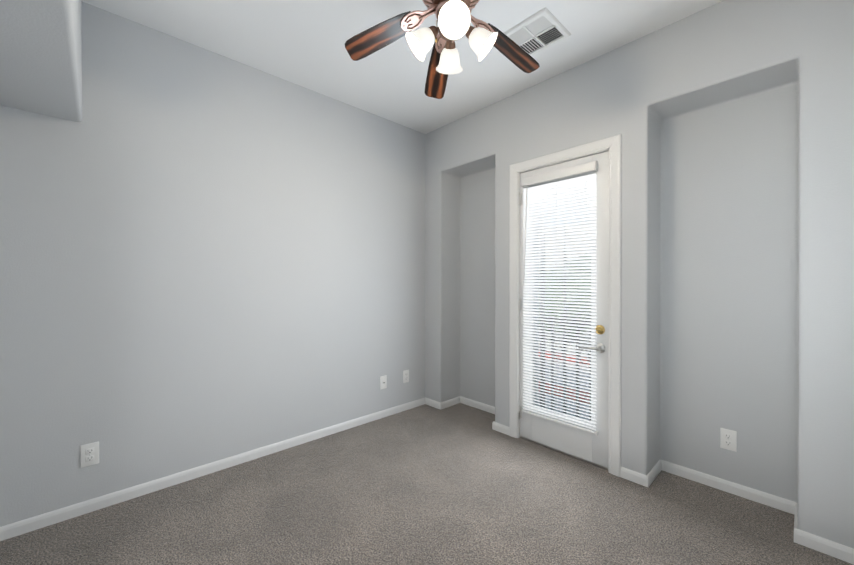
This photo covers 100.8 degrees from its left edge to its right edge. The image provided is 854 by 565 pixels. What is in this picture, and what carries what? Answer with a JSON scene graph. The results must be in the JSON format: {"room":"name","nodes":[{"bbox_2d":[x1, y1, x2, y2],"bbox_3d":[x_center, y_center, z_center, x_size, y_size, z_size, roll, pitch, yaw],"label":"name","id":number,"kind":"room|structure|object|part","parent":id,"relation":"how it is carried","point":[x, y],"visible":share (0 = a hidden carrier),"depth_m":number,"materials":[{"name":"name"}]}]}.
{"room":"empty bedroom","nodes":[
{"label":"empty bedroom","id":0,"kind":"room"},
{"bbox_2d":[0,2,424,526],"bbox_3d":[-1.170,-0.150,2.550,2.970,2.900,0.200,0,0,-43],"label":"wall","id":1,"kind":"structure","parent":0,"point":[207,256],"depth_m":2.15,"materials":[{"name":"grey paint"}]},
{"bbox_2d":[80,441,98,467],"bbox_3d":[-1.768,0.903,1.854,0.072,0.117,0.008,0,0,-43],"label":"electrical outlet","id":2,"kind":"object","parent":1,"relation":"attached to","point":[89,454],"visible":1,"depth_m":1.85,"materials":[{"name":"white plastic"}]},
{"bbox_2d":[0,397,427,540],"bbox_3d":[-1.014,1.169,2.556,2.740,0.062,0.012,0,0,-43],"label":"baseboard","id":3,"kind":"structure","parent":1,"relation":"attached to","point":[21,527],"depth_m":2.10,"materials":[{"name":"white wood"}]},
{"bbox_2d":[380,375,386,389],"bbox_3d":[-0.384,0.888,3.140,0.072,0.117,0.017,0,0,-43],"label":"outlet","id":4,"kind":"object","parent":1,"relation":"attached to","point":[383,382],"visible":1,"depth_m":3.14,"materials":[{"name":"white plastic"}]},
{"bbox_2d":[403,370,408,382],"bbox_3d":[-0.197,0.883,3.321,0.072,0.117,0.008,0,0,-43],"label":"electrical outlet","id":5,"kind":"object","parent":1,"relation":"attached to","point":[405,376],"visible":1,"depth_m":3.32,"materials":[{"name":"white plastic"}]},
{"bbox_2d":[82,0,722,133],"bbox_3d":[-0.152,-1.526,1.470,2.990,0.140,3.162,0,0,-43],"label":"ceiling","id":6,"kind":"structure","parent":0,"point":[300,42],"depth_m":2.13,"materials":[{"name":"paint"}]},
{"bbox_2d":[0,0,81,121],"bbox_3d":[-0.991,-1.163,0.688,0.395,0.680,2.862,0,0,-43],"label":"soffit beam","id":7,"kind":"structure","parent":6,"relation":"attached to","point":[40,56],"depth_m":1.32,"materials":[{"name":"grey paint"}]},
{"bbox_2d":[345,0,539,98],"bbox_3d":[0.133,-1.220,1.532,0.929,0.474,0.898,0,0,-43],"label":"ceiling fan","id":8,"kind":"object","parent":6,"relation":"hanging from","point":[455,19],"visible":1,"depth_m":1.59,"materials":[{"name":"brown wood"}]},
{"bbox_3d":[-0.150,-1.140,1.594,0.462,0.034,0.114,-21,-3,9],"label":"blade","id":9,"kind":"part","parent":8,"relation":"part of","materials":[{"name":"brown wood"}]},
{"bbox_3d":[-0.040,-1.047,1.552,0.127,0.127,0.126,0,0,-43],"label":"lamp shade","id":10,"kind":"part","parent":8,"relation":"part of","materials":[{"name":"white glass"}]},
{"bbox_3d":[0.069,-1.141,1.810,0.114,0.034,0.462,0,-21,-9],"label":"blade","id":11,"kind":"part","parent":8,"relation":"part of","materials":[{"name":"brown wood"}]},
{"bbox_3d":[0.109,-1.047,1.699,0.126,0.127,0.127,0,0,-43],"label":"lamp shade","id":12,"kind":"part","parent":8,"relation":"part of","materials":[{"name":"white glass"}]},
{"bbox_3d":[0.107,-1.046,1.404,0.126,0.127,0.127,0,0,-43],"label":"lamp shade","id":13,"kind":"part","parent":8,"relation":"part of","materials":[{"name":"white glass"}]},
{"bbox_3d":[0.256,-1.046,1.551,0.127,0.127,0.126,0,0,-43],"label":"lamp shade","id":14,"kind":"part","parent":8,"relation":"part of","materials":[{"name":"white glass"}]},
{"bbox_3d":[0.342,-1.140,1.668,0.462,0.034,0.114,23,-10,-25],"label":"blade","id":15,"kind":"part","parent":8,"relation":"part of","materials":[{"name":"brown wood"}]},
{"bbox_2d":[504,7,570,55],"bbox_3d":[0.636,-1.453,2.084,0.300,0.011,0.300,0,0,-43],"label":"ceiling vent","id":16,"kind":"object","parent":6,"relation":"in","point":[541,30],"visible":0.77,"depth_m":2.05,"materials":[{"name":"white metal"}]},
{"bbox_2d":[0,403,853,564],"bbox_3d":[-0.032,1.254,1.592,3.320,0.100,3.162,0,0,-43],"label":"floor","id":17,"kind":"structure","parent":0,"point":[456,484],"depth_m":1.82,"materials":[{"name":"carpet"}]},
{"bbox_2d":[425,0,853,548],"bbox_3d":[1.054,-0.150,2.600,0.350,2.900,3.162,0,0,-43],"label":"wall","id":18,"kind":"structure","parent":0,"point":[731,122],"depth_m":2.05,"materials":[{"name":"grey paint"}]},
{"bbox_2d":[436,396,459,409],"bbox_3d":[0.222,1.166,3.422,0.272,0.062,0.012,0,0,-43],"label":"baseboard","id":19,"kind":"structure","parent":18,"relation":"attached to","point":[454,401],"depth_m":3.40,"materials":[{"name":"white wood"}]},
{"bbox_2d":[460,396,494,413],"bbox_3d":[0.539,1.167,3.302,0.012,0.062,0.620,0,0,-43],"label":"baseboard","id":20,"kind":"structure","parent":18,"relation":"attached to","point":[463,400],"depth_m":3.36,"materials":[{"name":"white wood"}]},
{"bbox_2d":[492,421,507,431],"bbox_3d":[0.637,1.168,2.977,0.272,0.062,0.012,0,0,-43],"label":"baseboard","id":21,"kind":"structure","parent":18,"relation":"attached to","point":[496,426],"depth_m":2.85,"materials":[{"name":"white wood"}]},
{"bbox_2d":[519,151,608,467],"bbox_3d":[0.932,0.173,2.491,0.099,2.026,0.658,0,0,-43],"label":"door","id":22,"kind":"structure","parent":18,"relation":"in","point":[594,187],"depth_m":2.44,"materials":[{"name":"white wood"}]},
{"bbox_3d":[0.716,0.180,2.721,0.014,1.748,0.026,0,0,-43],"label":"door hinges","id":23,"kind":"part","parent":22,"relation":"part of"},
{"bbox_2d":[521,161,597,435],"bbox_3d":[0.909,0.102,2.484,0.054,1.774,0.552,0,0,-43],"label":"window blind","id":24,"kind":"object","parent":22,"relation":"attached to","point":[567,171],"visible":0.96,"depth_m":2.49,"materials":[{"name":"white plastic"}]},
{"bbox_3d":[0.954,0.115,2.506,0.006,1.640,0.450,0,0,-43],"label":"glass pane","id":25,"kind":"part","parent":22,"relation":"part of","materials":[{"name":"glass"}]},
{"bbox_3d":[1.073,0.367,2.308,0.055,0.184,0.155,0,0,-43],"label":"door hardware","id":26,"kind":"part","parent":22,"relation":"part of","materials":[{"name":"gold metal"}]},
{"bbox_2d":[509,134,621,476],"bbox_3d":[0.972,0.144,2.522,0.157,2.123,0.806,0,0,-43],"label":"door frame","id":27,"kind":"structure","parent":18,"relation":"attached to","point":[613,144],"depth_m":2.24,"materials":[{"name":"white wood"}]},
{"bbox_2d":[640,460,663,486],"bbox_3d":[1.392,1.170,2.168,0.272,0.062,0.012,0,0,-43],"label":"baseboard","id":28,"kind":"structure","parent":18,"relation":"attached to","point":[645,480],"depth_m":2.13,"materials":[{"name":"white wood"}]},
{"bbox_2d":[664,461,787,511],"bbox_3d":[1.708,1.171,2.049,0.012,0.062,0.615,0,0,-43],"label":"baseboard","id":29,"kind":"structure","parent":18,"relation":"attached to","point":[752,494],"depth_m":2.02,"materials":[{"name":"white wood"}]},
{"bbox_2d":[720,428,736,451],"bbox_3d":[1.729,0.902,2.029,0.008,0.117,0.072,0,0,-43],"label":"outlet","id":30,"kind":"object","parent":18,"relation":"attached to","point":[728,439],"visible":1,"depth_m":2.03,"materials":[{"name":"white plastic"}]},
{"bbox_2d":[788,500,803,545],"bbox_3d":[1.803,1.172,1.727,0.272,0.062,0.012,0,0,-43],"label":"baseboard","id":31,"kind":"structure","parent":18,"relation":"attached to","point":[801,537],"depth_m":1.68,"materials":[{"name":"white wood"}]},
{"label":"outside","id":32,"kind":"structure","parent":0,"visible":0},
{"bbox_2d":[539,329,589,419],"bbox_3d":[11.430,1.209,11.442,26.880,0.200,28.000,0,0,-43],"label":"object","id":33,"kind":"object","parent":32,"point":[567,376],"depth_m":4.42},
{"bbox_2d":[539,256,590,339],"bbox_3d":[2.900,0.290,7.223,1.789,1.787,2.018,0,0,-43],"label":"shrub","id":34,"kind":"object","parent":33,"relation":"on","point":[566,297],"depth_m":6.66,"materials":[{"name":"green plant"}]},
{"bbox_2d":[539,223,590,331],"bbox_3d":[6.013,-0.063,6.382,0.300,2.700,24.000,0,0,-43],"label":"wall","id":35,"kind":"structure","parent":33,"relation":"on","point":[562,248],"depth_m":8.93,"materials":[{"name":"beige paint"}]},
{"bbox_2d":[540,201,590,420],"bbox_3d":[1.231,0.164,2.764,0.030,2.070,0.736,0,0,-43],"label":"railing","id":36,"kind":"object","parent":33,"relation":"on","point":[562,350],"depth_m":2.93,"materials":[{"name":"grey metal"}]}
]}

